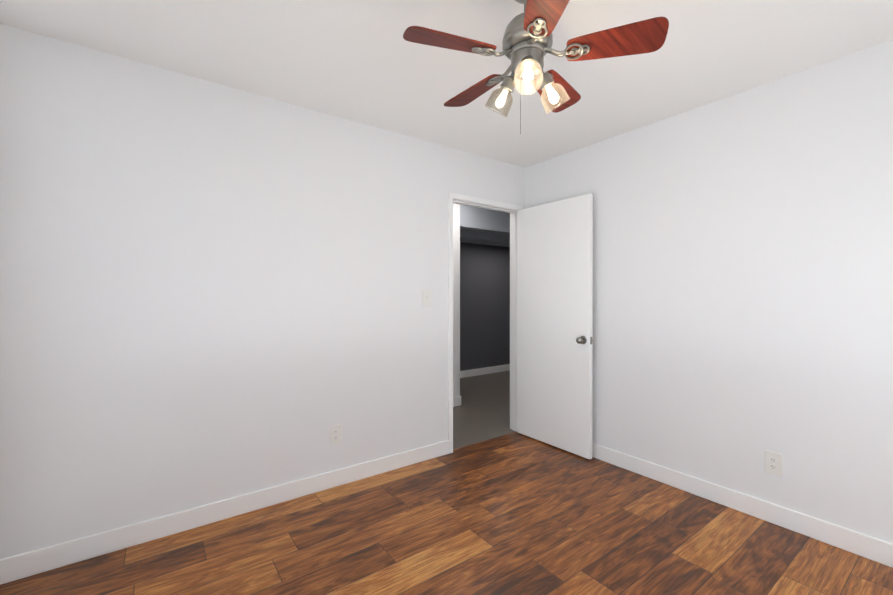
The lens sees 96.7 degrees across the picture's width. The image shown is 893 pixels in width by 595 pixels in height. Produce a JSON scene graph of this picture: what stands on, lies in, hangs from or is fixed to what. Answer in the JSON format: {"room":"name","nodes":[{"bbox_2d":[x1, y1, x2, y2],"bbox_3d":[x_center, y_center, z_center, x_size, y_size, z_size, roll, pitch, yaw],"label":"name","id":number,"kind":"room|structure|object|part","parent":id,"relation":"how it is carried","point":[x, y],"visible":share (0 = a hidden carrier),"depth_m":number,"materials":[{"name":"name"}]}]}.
{"room":"empty bedroom","nodes":[
{"label":"empty bedroom","id":0,"kind":"room"},
{"bbox_2d":[0,24,523,558],"bbox_3d":[-0.696,0.025,2.755,3.680,2.470,0.120,0,0,-36],"label":"wall","id":1,"kind":"structure","parent":0,"point":[210,292],"depth_m":2.18,"materials":[{"name":"white paint"}]},
{"bbox_2d":[0,440,448,584],"bbox_3d":[-1.014,1.206,2.445,2.555,0.110,0.013,0,0,-36],"label":"baseboard","id":2,"kind":"structure","parent":1,"relation":"attached to","point":[27,564],"depth_m":2.16,"materials":[{"name":"white paint"}]},
{"bbox_2d":[330,424,340,444],"bbox_3d":[-0.739,0.915,2.647,0.078,0.127,0.008,0,0,-36],"label":"electrical outlet","id":3,"kind":"object","parent":1,"relation":"attached to","point":[335,434],"visible":1,"depth_m":2.64,"materials":[{"name":"white plastic"}]},
{"bbox_2d":[422,290,430,306],"bbox_3d":[-0.150,0.009,3.069,0.078,0.127,0.016,0,0,-36],"label":"light switch","id":4,"kind":"object","parent":1,"relation":"attached to","point":[426,298],"visible":1,"depth_m":3.07,"materials":[{"name":"white plastic"}]},
{"bbox_2d":[448,192,523,453],"bbox_3d":[0.329,0.204,3.505,0.870,2.105,0.144,0,0,-36],"label":"door frame","id":5,"kind":"structure","parent":1,"relation":"attached to","point":[511,209],"depth_m":3.53,"materials":[{"name":"white paint"}]},
{"bbox_2d":[517,194,592,458],"bbox_3d":[0.891,0.223,3.364,0.159,2.045,0.760,0,0,-36],"label":"door","id":6,"kind":"structure","parent":5,"relation":"attached to","point":[554,308],"depth_m":3.30,"materials":[{"name":"white paint"}]},
{"bbox_3d":[1.079,0.331,3.108,0.159,0.066,0.066,0,0,-36],"label":"knob","id":7,"kind":"part","parent":6,"relation":"part of","materials":[{"name":"silver metal"}]},
{"bbox_2d":[0,371,892,594],"bbox_3d":[0.958,1.287,3.412,7.120,0.060,5.720,0,0,-36],"label":"floor","id":8,"kind":"structure","parent":0,"point":[515,513],"depth_m":2.04,"materials":[{"name":"brown wood"}]},
{"bbox_2d":[0,0,892,167],"bbox_3d":[0.264,-1.245,1.438,3.680,0.080,3.370,0,0,-36],"label":"ceiling","id":9,"kind":"structure","parent":0,"point":[364,62],"depth_m":1.96,"materials":[{"name":"white paint"}]},
{"bbox_2d":[403,0,668,133],"bbox_3d":[0.284,-0.902,1.520,0.913,0.606,0.874,0,0,-36],"label":"fan","id":10,"kind":"object","parent":9,"relation":"hanging from","point":[527,42],"visible":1,"depth_m":1.42,"materials":[{"name":"brown wood"}]},
{"bbox_3d":[0.009,-0.900,1.403,0.331,0.041,0.194,0,0,-36],"label":"blade","id":11,"kind":"part","parent":10,"relation":"part of","materials":[{"name":"brown wood"}]},
{"bbox_3d":[0.122,-0.901,1.740,0.134,0.041,0.328,0,0,-36],"label":"blade","id":12,"kind":"part","parent":10,"relation":"part of","materials":[{"name":"brown wood"}]},
{"bbox_3d":[0.206,-0.772,1.573,0.103,0.115,0.112,0,0,-36],"label":"lamp shade","id":13,"kind":"part","parent":10,"relation":"part of","materials":[{"name":"grey"}]},
{"bbox_3d":[0.217,-0.785,1.564,0.035,0.065,0.053,0,0,-36],"label":"lamp bulb","id":14,"kind":"part","parent":10,"relation":"part of","materials":[{"name":"white glass"}]},
{"bbox_3d":[0.241,-0.837,1.544,0.057,0.077,0.067,0,0,-36],"label":"lamp arm","id":15,"kind":"part","parent":10,"relation":"part of"},
{"bbox_3d":[0.285,-0.784,1.384,0.047,0.065,0.046,0,0,-36],"label":"lamp bulb","id":16,"kind":"part","parent":10,"relation":"part of","materials":[{"name":"white glass"}]},
{"bbox_3d":[0.290,-0.836,1.412,0.062,0.077,0.062,0,0,-36],"label":"lamp arm","id":17,"kind":"part","parent":10,"relation":"part of"},
{"bbox_3d":[0.282,-0.771,1.369,0.110,0.115,0.110,0,0,-36],"label":"lamp shade","id":18,"kind":"part","parent":10,"relation":"part of","materials":[{"name":"clear glass"}]},
{"bbox_3d":[0.380,-0.837,1.520,0.066,0.077,0.057,0,0,-36],"label":"lamp arm","id":19,"kind":"part","parent":10,"relation":"part of"},
{"bbox_3d":[0.303,-0.899,1.184,0.262,0.041,0.310,0,0,-36],"label":"blade","id":20,"kind":"part","parent":10,"relation":"part of","materials":[{"name":"brown wood"}]},
{"bbox_3d":[0.409,-0.785,1.531,0.053,0.065,0.035,0,0,-36],"label":"lamp bulb","id":21,"kind":"part","parent":10,"relation":"part of","materials":[{"name":"white glass"}]},
{"bbox_3d":[0.422,-0.771,1.536,0.112,0.115,0.103,0,0,-36],"label":"lamp shade","id":22,"kind":"part","parent":10,"relation":"part of","materials":[{"name":"clear glass"}]},
{"bbox_3d":[0.478,-0.901,1.748,0.331,0.041,0.194,0,0,-36],"label":"blade","id":23,"kind":"part","parent":10,"relation":"part of","materials":[{"name":"brown wood"}]},
{"bbox_3d":[0.600,-0.900,1.402,0.262,0.041,0.310,0,0,-36],"label":"blade","id":24,"kind":"part","parent":10,"relation":"part of","materials":[{"name":"brown wood"}]},
{"bbox_2d":[453,203,509,396],"bbox_3d":[0.322,0.017,4.801,6.500,2.470,0.120,0,0,-36],"label":"wall","id":25,"kind":"structure","parent":0,"point":[456,300],"depth_m":4.60,"materials":[{"name":"white paint"}]},
{"bbox_2d":[453,396,460,406],"bbox_3d":[-1.045,1.201,3.722,3.013,0.110,0.013,0,0,-36],"label":"baseboard","id":26,"kind":"structure","parent":25,"relation":"attached to","point":[457,401],"depth_m":4.57,"materials":[{"name":"white paint"}]},
{"bbox_2d":[460,242,509,370],"bbox_3d":[-0.386,0.013,5.769,6.500,2.470,0.120,0,0,-36],"label":"wall","id":27,"kind":"structure","parent":0,"point":[484,306],"depth_m":6.43,"materials":[{"name":"grey paint"}]},
{"bbox_2d":[460,364,509,377],"bbox_3d":[0.823,1.189,6.577,3.400,0.110,0.013,0,0,-36],"label":"baseboard","id":28,"kind":"structure","parent":27,"relation":"attached to","point":[482,371],"depth_m":6.42,"materials":[{"name":"white paint"}]},
{"bbox_2d":[460,228,509,246],"bbox_3d":[0.987,-1.040,6.429,3.500,0.370,0.430,0,0,-36],"label":"soffit","id":29,"kind":"structure","parent":0,"point":[481,237],"depth_m":5.94,"materials":[{"name":"grey paint"}]},
{"bbox_2d":[524,40,892,543],"bbox_3d":[1.736,0.026,2.446,0.120,2.470,3.250,0,0,-36],"label":"wall","id":30,"kind":"structure","parent":0,"point":[742,282],"depth_m":2.28,"materials":[{"name":"white paint"}]},
{"bbox_2d":[592,443,892,567],"bbox_3d":[1.651,1.206,2.455,0.013,0.110,3.117,0,0,-36],"label":"baseboard","id":31,"kind":"structure","parent":30,"relation":"attached to","point":[867,546],"depth_m":2.25,"materials":[{"name":"white paint"}]},
{"bbox_2d":[765,450,781,476],"bbox_3d":[1.826,0.927,2.217,0.008,0.127,0.078,0,0,-36],"label":"electrical outlet","id":32,"kind":"object","parent":30,"relation":"attached to","point":[773,463],"visible":1,"depth_m":2.21,"materials":[{"name":"white plastic"}]}
]}

